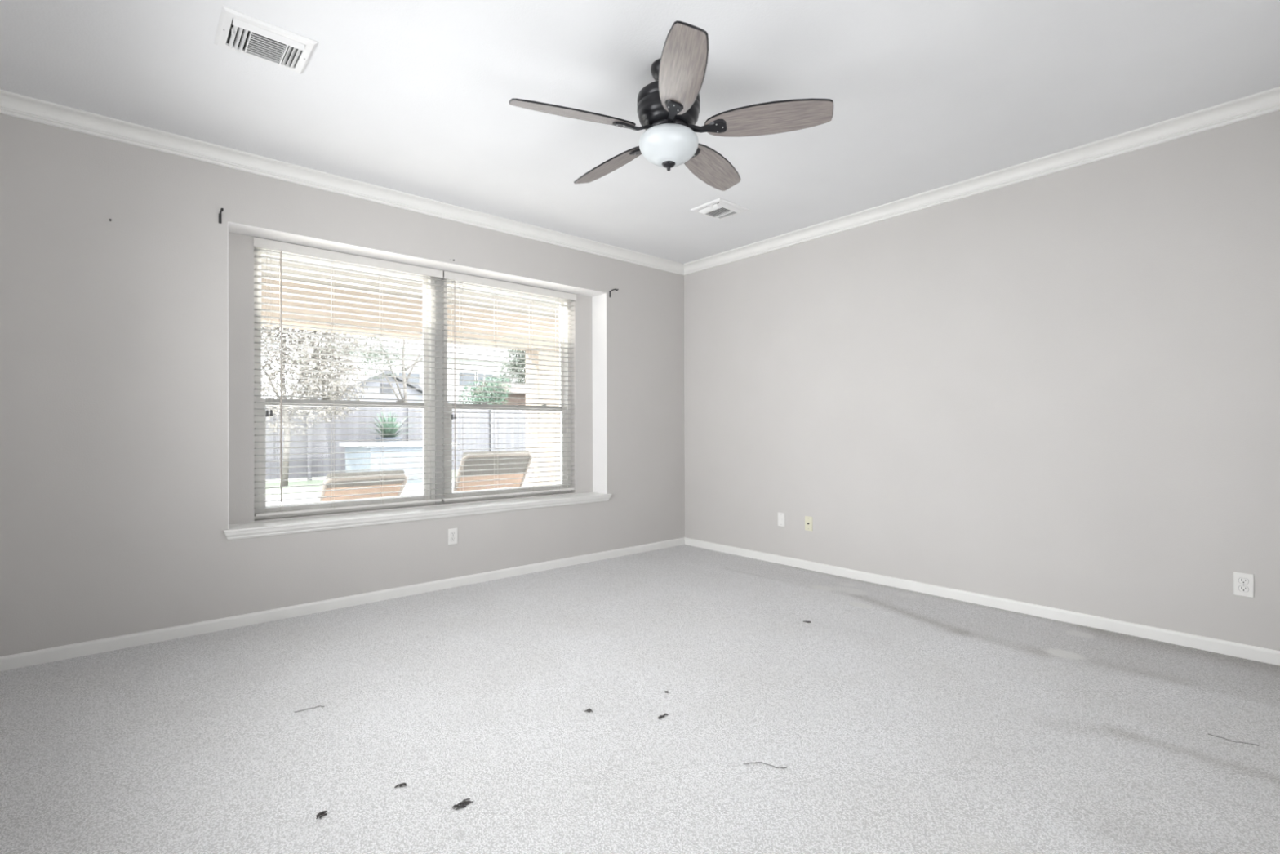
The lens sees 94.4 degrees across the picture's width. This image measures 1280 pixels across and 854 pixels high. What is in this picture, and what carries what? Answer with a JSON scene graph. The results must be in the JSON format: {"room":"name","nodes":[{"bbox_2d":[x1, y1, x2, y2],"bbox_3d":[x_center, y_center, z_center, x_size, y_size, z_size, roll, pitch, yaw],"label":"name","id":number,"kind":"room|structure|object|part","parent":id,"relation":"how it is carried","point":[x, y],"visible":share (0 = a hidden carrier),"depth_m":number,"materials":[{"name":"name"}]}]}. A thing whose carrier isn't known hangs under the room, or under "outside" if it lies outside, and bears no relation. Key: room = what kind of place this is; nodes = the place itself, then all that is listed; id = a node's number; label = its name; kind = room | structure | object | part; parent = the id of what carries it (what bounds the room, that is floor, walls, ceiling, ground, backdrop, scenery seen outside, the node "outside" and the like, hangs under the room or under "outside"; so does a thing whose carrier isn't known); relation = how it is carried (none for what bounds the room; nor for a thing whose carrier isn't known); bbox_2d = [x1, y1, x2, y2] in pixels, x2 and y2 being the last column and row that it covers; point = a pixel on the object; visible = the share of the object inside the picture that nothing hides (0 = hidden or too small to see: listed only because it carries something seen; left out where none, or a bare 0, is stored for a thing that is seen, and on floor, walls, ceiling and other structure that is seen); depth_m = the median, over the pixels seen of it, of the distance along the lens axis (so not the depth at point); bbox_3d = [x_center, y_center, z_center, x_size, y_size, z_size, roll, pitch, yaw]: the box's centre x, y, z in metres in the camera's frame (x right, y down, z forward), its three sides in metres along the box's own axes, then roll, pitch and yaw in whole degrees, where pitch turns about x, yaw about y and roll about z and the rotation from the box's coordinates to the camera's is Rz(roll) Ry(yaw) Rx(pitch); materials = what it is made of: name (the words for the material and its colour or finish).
{"room":"empty bedroom","nodes":[
{"label":"empty bedroom","id":0,"kind":"room"},
{"bbox_2d":[0,113,684,656],"bbox_3d":[-1.469,-0.211,4.488,4.990,2.743,0.420,0,0,-41],"label":"wall","id":1,"kind":"structure","parent":0,"point":[126,341],"depth_m":3.31,"materials":[{"name":"paint"}]},
{"bbox_2d":[218,208,223,223],"bbox_3d":[-2.369,-1.199,3.354,0.014,0.065,0.118,0,0,-41],"label":"curtain bracket","id":2,"kind":"object","parent":1,"relation":"attached to","point":[221,209],"visible":1,"depth_m":3.39,"materials":[{"name":"black metal"}]},
{"bbox_3d":[-2.406,-1.194,3.397,0.014,0.056,0.004,0,0,-41],"label":"wall plate","id":3,"kind":"part","parent":2,"relation":"part of","materials":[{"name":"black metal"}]},
{"bbox_2d":[0,89,684,275],"bbox_3d":[-1.309,-1.542,4.303,4.690,0.084,0.080,0,0,-41],"label":"trim","id":4,"kind":"structure","parent":1,"relation":"attached to","point":[13,104],"depth_m":3.58,"materials":[{"name":"paint"}]},
{"bbox_2d":[0,537,684,671],"bbox_3d":[-1.322,1.126,4.320,4.690,0.067,0.014,0,0,-41],"label":"baseboard","id":5,"kind":"structure","parent":1,"relation":"attached to","point":[7,662],"depth_m":3.59,"materials":[{"name":"paint"}]},
{"bbox_2d":[253,246,435,519],"bbox_3d":[-2.036,-0.297,4.161,1.175,1.760,0.100,0,0,-41],"label":"window","id":6,"kind":"structure","parent":1,"relation":"in","point":[256,385],"depth_m":4.05,"materials":[{"name":"plastic"}]},
{"bbox_3d":[-2.052,-0.644,4.179,1.115,1.005,0.027,0,0,-41],"label":"sash","id":7,"kind":"part","parent":6,"relation":"part of","materials":[{"name":"plastic"}]},
{"bbox_3d":[-2.023,0.185,4.146,1.115,0.737,0.035,0,0,-41],"label":"sash","id":8,"kind":"part","parent":6,"relation":"part of","materials":[{"name":"plastic"}]},
{"bbox_2d":[253,237,443,516],"bbox_3d":[-1.960,-0.307,4.092,1.207,1.737,0.077,0,0,-41],"label":"window blind","id":9,"kind":"object","parent":6,"relation":"attached to","point":[262,243],"visible":1,"depth_m":4.03,"materials":[{"name":"plastic"}]},
{"bbox_3d":[-2.344,-0.614,3.725,0.004,1.023,0.002,0,0,22],"label":"lift cord","id":10,"kind":"part","parent":9,"relation":"part of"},
{"bbox_3d":[-2.327,-0.614,3.740,0.004,1.023,0.002,0,0,22],"label":"lift cord","id":11,"kind":"part","parent":9,"relation":"part of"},
{"bbox_3d":[-2.305,-0.296,3.804,0.002,1.699,0.059,0,0,-41],"label":"ladder cord","id":12,"kind":"part","parent":9,"relation":"part of","materials":[{"name":"white fabric"}]},
{"bbox_3d":[-2.076,-0.296,4.003,0.002,1.699,0.059,0,0,-41],"label":"ladder cord","id":13,"kind":"part","parent":9,"relation":"part of","materials":[{"name":"white fabric"}]},
{"bbox_3d":[-1.960,0.551,4.099,1.191,0.020,0.050,0,0,-41],"label":"rail","id":14,"kind":"part","parent":9,"relation":"part of","materials":[{"name":"white plastic"}]},
{"bbox_3d":[-1.837,-0.297,4.210,0.002,1.699,0.059,0,0,-41],"label":"ladder cord","id":15,"kind":"part","parent":9,"relation":"part of","materials":[{"name":"white fabric"}]},
{"bbox_3d":[-1.599,-0.297,4.417,0.002,1.699,0.059,0,0,-41],"label":"ladder cord","id":16,"kind":"part","parent":9,"relation":"part of","materials":[{"name":"white fabric"}]},
{"bbox_2d":[222,492,611,540],"bbox_3d":[-1.390,0.621,4.390,2.812,0.062,0.244,0,0,-41],"label":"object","id":17,"kind":"structure","parent":1,"relation":"attached to","point":[258,529],"depth_m":4.05,"materials":[{"name":"paint"}]},
{"bbox_2d":[435,277,444,503],"bbox_3d":[-1.564,-0.297,4.563,0.065,1.760,0.122,0,0,-41],"label":"trim","id":18,"kind":"structure","parent":1,"relation":"attached to","point":[441,326],"depth_m":4.52,"materials":[{"name":"plastic"}]},
{"bbox_2d":[448,528,457,544],"bbox_3d":[-1.356,0.793,4.296,0.070,0.115,0.009,0,0,-41],"label":"wall outlet","id":19,"kind":"object","parent":1,"relation":"attached to","point":[452,532],"visible":1,"depth_m":4.29,"materials":[{"name":"plastic"}]},
{"bbox_2d":[444,279,570,502],"bbox_3d":[-1.100,-0.297,4.975,1.175,1.760,0.100,0,0,-41],"label":"window","id":20,"kind":"structure","parent":1,"relation":"in","point":[562,378],"depth_m":5.05,"materials":[{"name":"plastic"}]},
{"bbox_3d":[-1.117,-0.645,4.993,1.115,1.005,0.027,0,0,-41],"label":"sash","id":21,"kind":"part","parent":20,"relation":"part of","materials":[{"name":"plastic"}]},
{"bbox_3d":[-1.087,0.184,4.960,1.115,0.737,0.035,0,0,-41],"label":"sash","id":22,"kind":"part","parent":20,"relation":"part of","materials":[{"name":"plastic"}]},
{"bbox_2d":[440,271,576,501],"bbox_3d":[-1.041,-0.308,4.891,1.208,1.737,0.077,0,0,-41],"label":"window blind","id":23,"kind":"object","parent":20,"relation":"attached to","point":[454,277],"visible":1,"depth_m":4.85,"materials":[{"name":"plastic"}]},
{"bbox_3d":[-1.434,-0.611,4.517,0.004,1.031,0.002,0,0,22],"label":"lift cord","id":24,"kind":"part","parent":23,"relation":"part of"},
{"bbox_3d":[-1.387,-0.297,4.602,0.002,1.699,0.059,0,0,-41],"label":"ladder cord","id":25,"kind":"part","parent":23,"relation":"part of","materials":[{"name":"white fabric"}]},
{"bbox_3d":[-1.166,-0.297,4.794,0.002,1.699,0.059,0,0,-41],"label":"ladder cord","id":26,"kind":"part","parent":23,"relation":"part of","materials":[{"name":"white fabric"}]},
{"bbox_3d":[-1.047,0.550,4.893,1.192,0.020,0.050,0,0,-41],"label":"rail","id":27,"kind":"part","parent":23,"relation":"part of","materials":[{"name":"white plastic"}]},
{"bbox_3d":[-0.921,-0.297,5.007,0.002,1.699,0.059,0,0,-41],"label":"ladder cord","id":28,"kind":"part","parent":23,"relation":"part of","materials":[{"name":"white fabric"}]},
{"bbox_3d":[-0.720,-0.297,5.182,0.002,1.699,0.059,0,0,-41],"label":"ladder cord","id":29,"kind":"part","parent":23,"relation":"part of","materials":[{"name":"white fabric"}]},
{"bbox_2d":[608,288,617,297],"bbox_3d":[-0.229,-1.182,5.215,0.014,0.065,0.118,0,0,-41],"label":"curtain bracket","id":30,"kind":"object","parent":1,"relation":"attached to","point":[615,288],"visible":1,"depth_m":5.25,"materials":[{"name":"black metal"}]},
{"bbox_2d":[375,436,402,441],"bbox_3d":[-6.290,0.771,14.855,0.640,1.030,0.640,0,0,-41],"label":"pot","id":31,"kind":"object","parent":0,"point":[380,437],"depth_m":14.63,"materials":[{"name":"white ceramic"}]},
{"bbox_2d":[288,329,520,404],"bbox_3d":[-13.128,-2.288,33.807,10.600,7.300,9.250,0,0,-41],"label":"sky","id":32,"kind":"structure","parent":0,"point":[415,346],"depth_m":31.40,"materials":[{"name":"white"}]},
{"bbox_3d":[-11.629,-2.405,29.837,1.050,0.600,0.030,0,0,-41],"label":"pane","id":33,"kind":"part","parent":32,"relation":"part of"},
{"bbox_3d":[-9.309,-2.556,31.855,0.900,0.700,0.030,0,0,-41],"label":"pane","id":34,"kind":"part","parent":32,"relation":"part of","materials":[{"name":"glass"}]},
{"bbox_3d":[-8.517,-2.557,32.544,0.900,0.700,0.030,0,0,-41],"label":"pane","id":35,"kind":"part","parent":32,"relation":"part of","materials":[{"name":"glass"}]},
{"bbox_2d":[0,544,1279,853],"bbox_3d":[0.036,1.226,2.760,4.990,0.150,4.990,0,0,-41],"label":"floor","id":36,"kind":"structure","parent":0,"point":[900,721],"depth_m":2.23,"materials":[{"name":"carpet"}]},
{"bbox_2d":[294,705,324,711],"bbox_3d":[-1.350,1.150,2.421,0.108,0.005,0.013,0,0,-28],"label":"thread","id":37,"kind":"object","parent":36,"relation":"on","point":[318,705],"visible":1,"depth_m":2.42},
{"bbox_2d":[315,810,327,818],"bbox_3d":[-0.942,1.145,1.754,0.022,0.009,0.036,0,0,40],"label":"debris","id":38,"kind":"object","parent":36,"relation":"on","point":[322,813],"visible":1,"depth_m":1.75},
{"bbox_2d":[394,782,406,787],"bbox_3d":[-0.766,1.145,1.897,0.036,0.009,0.013,0,0,-25],"label":"debris","id":39,"kind":"object","parent":36,"relation":"on","point":[401,784],"visible":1,"depth_m":1.89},
{"bbox_2d":[452,798,473,809],"bbox_3d":[-0.537,1.144,1.799,0.029,0.010,0.061,0,0,44],"label":"debris","id":40,"kind":"object","parent":36,"relation":"on","point":[457,806],"visible":1,"depth_m":1.80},
{"bbox_2d":[657,713,668,719],"bbox_3d":[0.090,1.143,2.349,0.055,0.010,0.015,0,0,-44],"label":"debris","id":41,"kind":"object","parent":36,"relation":"on","point":[660,716],"visible":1,"depth_m":2.34,"materials":[{"name":"grey"}]},
{"bbox_2d":[743,761,786,768],"bbox_3d":[0.424,1.143,2.008,0.145,0.005,0.026,0,0,11],"label":"thread","id":42,"kind":"object","parent":36,"relation":"on","point":[755,762],"visible":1,"depth_m":2.01},
{"bbox_2d":[1208,733,1258,745],"bbox_3d":[2.155,1.138,2.152,0.134,0.005,0.016,0,0,35],"label":"thread","id":43,"kind":"object","parent":36,"relation":"on","point":[1208,733],"visible":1,"depth_m":2.15},
{"bbox_2d":[0,0,1279,263],"bbox_3d":[0.026,-1.652,2.768,4.990,0.120,4.990,0,0,-41],"label":"ceiling","id":44,"kind":"structure","parent":0,"point":[413,97],"depth_m":2.74,"materials":[{"name":"paint"}]},
{"bbox_2d":[213,5,317,74],"bbox_3d":[-1.545,-1.575,2.447,0.322,0.026,0.285,0,0,-41],"label":"ceiling vent","id":45,"kind":"object","parent":44,"relation":"in","point":[237,31],"visible":1,"depth_m":2.42,"materials":[{"name":"metal"}]},
{"bbox_3d":[-1.637,-1.573,2.385,0.179,0.017,0.002,0,32,49],"label":"blade","id":46,"kind":"part","parent":45,"relation":"part of","materials":[{"name":"white metal"}]},
{"bbox_3d":[-1.624,-1.573,2.396,0.179,0.017,0.002,0,32,49],"label":"blade","id":47,"kind":"part","parent":45,"relation":"part of","materials":[{"name":"white metal"}]},
{"bbox_3d":[-1.611,-1.573,2.407,0.179,0.017,0.002,0,32,49],"label":"blade","id":48,"kind":"part","parent":45,"relation":"part of","materials":[{"name":"white metal"}]},
{"bbox_3d":[-1.485,-1.572,2.378,0.246,0.012,0.029,0,0,-41],"label":"blade","id":49,"kind":"part","parent":45,"relation":"part of","materials":[{"name":"metal"}]},
{"bbox_3d":[-1.493,-1.573,2.510,0.179,0.002,0.017,0,38,49],"label":"blade","id":50,"kind":"part","parent":45,"relation":"part of","materials":[{"name":"white metal"}]},
{"bbox_3d":[-1.481,-1.573,2.520,0.179,0.002,0.017,0,38,49],"label":"blade","id":51,"kind":"part","parent":45,"relation":"part of","materials":[{"name":"white metal"}]},
{"bbox_3d":[-1.469,-1.574,2.531,0.179,0.002,0.017,0,38,49],"label":"blade","id":52,"kind":"part","parent":45,"relation":"part of","materials":[{"name":"white metal"}]},
{"bbox_2d":[508,21,833,191],"bbox_3d":[0.097,-1.363,2.668,1.343,0.458,1.292,0,0,-41],"label":"ceiling fan","id":53,"kind":"object","parent":44,"relation":"hanging from","point":[668,108],"visible":1,"depth_m":2.52,"materials":[{"name":"grey wood"}]},
{"bbox_3d":[-0.272,-1.304,2.470,0.536,0.006,0.172,0,18,-21],"label":"blade","id":54,"kind":"part","parent":53,"relation":"part of","materials":[{"name":"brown wood"}]},
{"bbox_3d":[-0.145,-1.303,2.957,0.172,0.007,0.536,-23,14,-37],"label":"blade","id":55,"kind":"part","parent":53,"relation":"part of","materials":[{"name":"brown wood"}]},
{"bbox_3d":[-0.029,-1.302,2.567,0.177,0.029,0.080,0,18,-21],"label":"blade arm","id":56,"kind":"part","parent":53,"relation":"part of","materials":[{"name":"black metal"}]},
{"bbox_3d":[0.022,-1.302,2.756,0.080,0.029,0.177,-23,14,-37],"label":"blade arm","id":57,"kind":"part","parent":53,"relation":"part of","materials":[{"name":"black metal"}]},
{"bbox_3d":[0.127,-1.232,2.626,0.264,0.134,0.264,0,0,-41],"label":"lamp shade","id":58,"kind":"part","parent":53,"relation":"part of","materials":[{"name":"white glass"}]},
{"bbox_3d":[0.136,-1.303,2.460,0.080,0.029,0.177,18,-1,-3],"label":"blade arm","id":59,"kind":"part","parent":53,"relation":"part of","materials":[{"name":"black metal"}]},
{"bbox_3d":[0.152,-1.306,2.199,0.172,0.006,0.536,18,-1,-3],"label":"blade","id":60,"kind":"part","parent":53,"relation":"part of","materials":[{"name":"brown wood"}]},
{"bbox_3d":[0.217,-1.302,2.767,0.080,0.029,0.177,-21,-11,31],"label":"blade arm","id":61,"kind":"part","parent":53,"relation":"part of","materials":[{"name":"black metal"}]},
{"bbox_3d":[0.288,-1.303,2.584,0.177,0.029,0.080,0,-18,15],"label":"blade arm","id":62,"kind":"part","parent":53,"relation":"part of","materials":[{"name":"black metal"}]},
{"bbox_3d":[0.357,-1.305,2.987,0.172,0.006,0.536,-21,-11,31],"label":"blade","id":63,"kind":"part","parent":53,"relation":"part of","materials":[{"name":"brown wood"}]},
{"bbox_3d":[0.541,-1.307,2.519,0.536,0.006,0.172,0,-18,15],"label":"blade","id":64,"kind":"part","parent":53,"relation":"part of","materials":[{"name":"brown wood"}]},
{"bbox_2d":[690,198,749,220],"bbox_3d":[0.583,-1.577,4.329,0.322,0.026,0.285,0,0,-41],"label":"ceiling vent","id":65,"kind":"object","parent":44,"relation":"in","point":[719,209],"visible":1,"depth_m":4.30,"materials":[{"name":"metal"}]},
{"bbox_3d":[0.491,-1.575,4.268,0.179,0.017,0.002,0,32,49],"label":"blade","id":66,"kind":"part","parent":65,"relation":"part of","materials":[{"name":"white metal"}]},
{"bbox_3d":[0.504,-1.575,4.279,0.179,0.017,0.002,0,32,49],"label":"blade","id":67,"kind":"part","parent":65,"relation":"part of","materials":[{"name":"white metal"}]},
{"bbox_3d":[0.517,-1.575,4.290,0.179,0.017,0.002,0,32,49],"label":"blade","id":68,"kind":"part","parent":65,"relation":"part of","materials":[{"name":"white metal"}]},
{"bbox_3d":[0.643,-1.573,4.260,0.246,0.012,0.029,0,0,-41],"label":"blade","id":69,"kind":"part","parent":65,"relation":"part of","materials":[{"name":"metal"}]},
{"bbox_2d":[684,110,1279,650],"bbox_3d":[1.995,-0.223,4.193,0.150,2.743,4.570,0,0,-41],"label":"wall","id":70,"kind":"structure","parent":0,"point":[1060,389],"depth_m":3.64,"materials":[{"name":"paint"}]},
{"bbox_2d":[777,511,785,526],"bbox_3d":[1.191,0.779,4.997,0.009,0.115,0.070,0,0,-41],"label":"phone jack","id":71,"kind":"object","parent":70,"relation":"attached to","point":[781,516],"visible":1,"depth_m":4.99,"materials":[{"name":"plastic"}]},
{"bbox_2d":[804,515,812,530],"bbox_3d":[1.361,0.781,4.795,0.018,0.115,0.070,0,0,-41],"label":"cable plate","id":72,"kind":"object","parent":70,"relation":"attached to","point":[808,520],"visible":1,"depth_m":4.80,"materials":[{"name":"plastic"}]},
{"bbox_2d":[684,86,1279,275],"bbox_3d":[1.854,-1.552,4.178,0.080,0.084,4.420,0,0,-41],"label":"trim","id":73,"kind":"structure","parent":70,"relation":"attached to","point":[1268,101],"depth_m":3.59,"materials":[{"name":"paint"}]},
{"bbox_2d":[684,537,1279,665],"bbox_3d":[1.893,1.115,4.187,0.014,0.067,4.406,0,0,-41],"label":"baseboard","id":74,"kind":"structure","parent":70,"relation":"attached to","point":[1210,644],"depth_m":3.60,"materials":[{"name":"paint"}]},
{"bbox_2d":[1233,572,1253,597],"bbox_3d":[2.987,0.780,2.933,0.009,0.115,0.070,0,0,-41],"label":"wall outlet","id":75,"kind":"object","parent":70,"relation":"attached to","point":[1243,583],"visible":1,"depth_m":2.93,"materials":[{"name":"plastic"}]},
{"bbox_2d":[1238,585,1248,591],"bbox_3d":[2.986,0.800,2.932,0.004,0.029,0.037,0,0,-41],"label":"receptacle","id":76,"kind":"object","parent":75,"relation":"attached to","point":[1241,588],"depth_m":2.93,"materials":[{"name":"white plastic"}]},
{"bbox_2d":[1238,577,1248,584],"bbox_3d":[2.985,0.761,2.932,0.004,0.029,0.037,0,0,-41],"label":"receptacle","id":77,"kind":"object","parent":75,"relation":"attached to","point":[1242,580],"depth_m":2.93,"materials":[{"name":"white plastic"}]},
{"label":"outside","id":78,"kind":"structure","parent":0,"visible":0},
{"bbox_2d":[266,470,457,497],"bbox_3d":[-17.752,1.480,42.023,100.000,0.160,61.550,0,0,-41],"label":"lawn","id":79,"kind":"structure","parent":78,"point":[296,482],"depth_m":12.66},
{"bbox_2d":[261,325,385,486],"bbox_3d":[-7.556,-0.971,12.716,4.138,4.513,2.213,0,0,-41],"label":"tree","id":80,"kind":"object","parent":79,"relation":"on","point":[286,444],"visible":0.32,"depth_m":12.80,"materials":[{"name":"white plant"}]},
{"bbox_2d":[303,370,451,403],"bbox_3d":[-9.615,-0.266,20.948,4.700,3.160,4.450,0,0,-41],"label":"garden shed","id":81,"kind":"object","parent":79,"relation":"on","point":[362,378],"visible":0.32,"depth_m":19.46,"materials":[{"name":"grey"}]},
{"bbox_2d":[381,383,392,393],"bbox_3d":[-8.319,-1.265,19.456,0.360,0.300,0.050,0,0,-41],"label":"gable vent","id":82,"kind":"object","parent":81,"relation":"attached to","point":[383,390],"depth_m":19.43,"materials":[{"name":"grey"}]},
{"bbox_2d":[338,334,422,402],"bbox_3d":[-6.795,-1.700,18.121,5.756,5.997,2.876,0,0,-41],"label":"tree","id":83,"kind":"object","parent":79,"relation":"on","point":[402,362],"visible":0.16,"depth_m":17.50,"materials":[{"name":"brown plant"}]},
{"bbox_2d":[364,411,415,441],"bbox_3d":[-6.269,0.417,14.829,1.325,1.737,1.559,0,0,-3],"label":"potted shrub","id":84,"kind":"object","parent":79,"relation":"on","point":[383,437],"visible":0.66,"depth_m":14.70,"materials":[{"name":"green plant"}]},
{"bbox_2d":[265,404,525,479],"bbox_3d":[-7.410,0.329,14.893,28.000,1.920,0.105,0,0,-41],"label":"privacy fence","id":85,"kind":"object","parent":79,"relation":"on","point":[346,431],"visible":0.08,"depth_m":15.08,"materials":[{"name":"grey wood"}]},
{"bbox_3d":[-8.004,0.360,14.356,0.100,1.860,0.074,0,0,-41],"label":"post","id":86,"kind":"part","parent":85,"relation":"part of","materials":[{"name":"grey wood"}]},
{"bbox_3d":[-6.193,0.358,15.931,0.100,1.860,0.074,0,0,-41],"label":"post","id":87,"kind":"part","parent":85,"relation":"part of","materials":[{"name":"grey wood"}]},
{"bbox_3d":[-4.382,0.357,17.506,0.100,1.860,0.074,0,0,-41],"label":"post","id":88,"kind":"part","parent":85,"relation":"part of","materials":[{"name":"grey wood"}]},
{"bbox_2d":[338,440,457,483],"bbox_3d":[-5.410,0.813,13.234,1.900,0.930,2.000,0,0,-41],"label":"spa","id":89,"kind":"object","parent":79,"relation":"on","point":[356,449],"visible":0.56,"depth_m":12.46,"materials":[{"name":"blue tile"}]},
{"bbox_2d":[457,372,511,404],"bbox_3d":[-5.063,-0.260,19.517,1.833,3.117,1.492,0,0,-41],"label":"tree","id":90,"kind":"object","parent":79,"relation":"on","point":[486,388],"visible":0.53,"depth_m":19.44,"materials":[{"name":"green plant"}]},
{"bbox_2d":[469,382,525,404],"bbox_3d":[-5.062,-0.217,24.079,2.900,3.050,2.400,0,0,-41],"label":"brick outbuilding","id":91,"kind":"structure","parent":79,"relation":"on","point":[514,385],"depth_m":23.13,"materials":[{"name":"brown brick"}]},
{"bbox_2d":[499,349,525,384],"bbox_3d":[-5.653,-1.880,28.700,2.368,6.408,2.170,0,0,-45],"label":"tree","id":92,"kind":"object","parent":79,"relation":"on","point":[513,360],"visible":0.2,"depth_m":28.30,"materials":[{"name":"green plant"}]},
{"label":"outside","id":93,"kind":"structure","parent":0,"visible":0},
{"bbox_3d":[-1.827,1.294,6.951,26.000,0.150,3.780,0,0,-41],"label":"patio slab","id":94,"kind":"object","parent":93,"visible":0},
{"bbox_2d":[285,470,408,504],"bbox_3d":[-2.981,0.810,5.916,0.720,0.819,1.808,0,0,-41],"label":"chaise lounge","id":95,"kind":"object","parent":94,"relation":"on","point":[326,481],"visible":0.42,"depth_m":5.31,"materials":[{"name":"beige fabric"}]},
{"bbox_2d":[285,498,317,504],"bbox_3d":[-3.145,0.836,6.104,0.660,0.090,1.270,0,0,-41],"label":"seat cushion","id":96,"kind":"object","parent":95,"relation":"on","point":[313,500],"depth_m":6.29,"materials":[{"name":"white fabric"}]},
{"bbox_3d":[-2.565,0.657,5.437,0.716,0.459,0.538,0,0,-41],"label":"frame","id":97,"kind":"part","parent":95,"relation":"part of","materials":[{"name":"brown wood"}]},
{"bbox_2d":[324,470,404,479],"bbox_3d":[-2.589,0.633,5.464,0.660,0.470,0.546,0,0,-41],"label":"cushion","id":98,"kind":"object","parent":95,"relation":"on","point":[386,472],"depth_m":5.28,"materials":[{"name":"beige fabric"}]},
{"bbox_2d":[406,450,533,495],"bbox_3d":[-1.977,0.736,6.697,0.800,0.965,1.684,0,0,-41],"label":"chaise lounge","id":99,"kind":"object","parent":94,"relation":"on","point":[521,455],"visible":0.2,"depth_m":6.14,"materials":[{"name":"beige fabric"}]},
{"bbox_2d":[406,489,453,495],"bbox_3d":[-2.100,0.834,6.837,0.740,0.090,1.270,0,0,-41],"label":"seat cushion","id":100,"kind":"object","parent":99,"relation":"on","point":[452,490],"depth_m":7.05,"materials":[{"name":"white fabric"}]},
{"bbox_3d":[-1.561,0.571,6.218,0.796,0.611,0.413,0,0,-41],"label":"frame","id":101,"kind":"part","parent":99,"relation":"part of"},
{"bbox_2d":[462,450,528,457],"bbox_3d":[-1.588,0.560,6.248,0.740,0.619,0.428,0,0,-41],"label":"cushion","id":102,"kind":"object","parent":99,"relation":"on","point":[502,451],"depth_m":6.10,"materials":[{"name":"beige fabric"}]},
{"bbox_2d":[525,348,560,486],"bbox_3d":[-1.411,0.047,8.764,0.500,2.350,0.420,0,0,-41],"label":"patio column","id":103,"kind":"structure","parent":94,"relation":"on","point":[554,436],"depth_m":8.60,"materials":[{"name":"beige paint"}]},
{"bbox_2d":[261,278,559,351],"bbox_3d":[-4.475,-1.355,6.107,10.900,0.460,0.400,0,0,-41],"label":"beam","id":104,"kind":"structure","parent":103,"relation":"on","point":[263,280],"depth_m":7.10,"materials":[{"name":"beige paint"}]},
{"bbox_2d":[261,254,559,318],"bbox_3d":[-3.821,-1.659,5.584,11.200,0.140,2.350,0,0,-41],"label":"patio ceiling","id":105,"kind":"structure","parent":104,"relation":"on","point":[263,260],"depth_m":6.69,"materials":[{"name":"white paint"}]},
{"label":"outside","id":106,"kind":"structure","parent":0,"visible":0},
{"bbox_2d":[266,489,417,506],"bbox_3d":[-3.707,1.325,10.636,28.000,0.120,4.250,0,0,-41],"label":"pool deck","id":107,"kind":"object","parent":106,"point":[268,503],"depth_m":10.69,"materials":[{"name":"concrete"}]},
{"bbox_2d":[403,478,525,493],"bbox_3d":[-1.700,1.215,12.748,5.600,0.100,3.600,0,0,-41],"label":"pool deck","id":108,"kind":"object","parent":107,"relation":"on","point":[418,486],"visible":0.07,"depth_m":11.85,"materials":[{"name":"concrete"}]}
]}

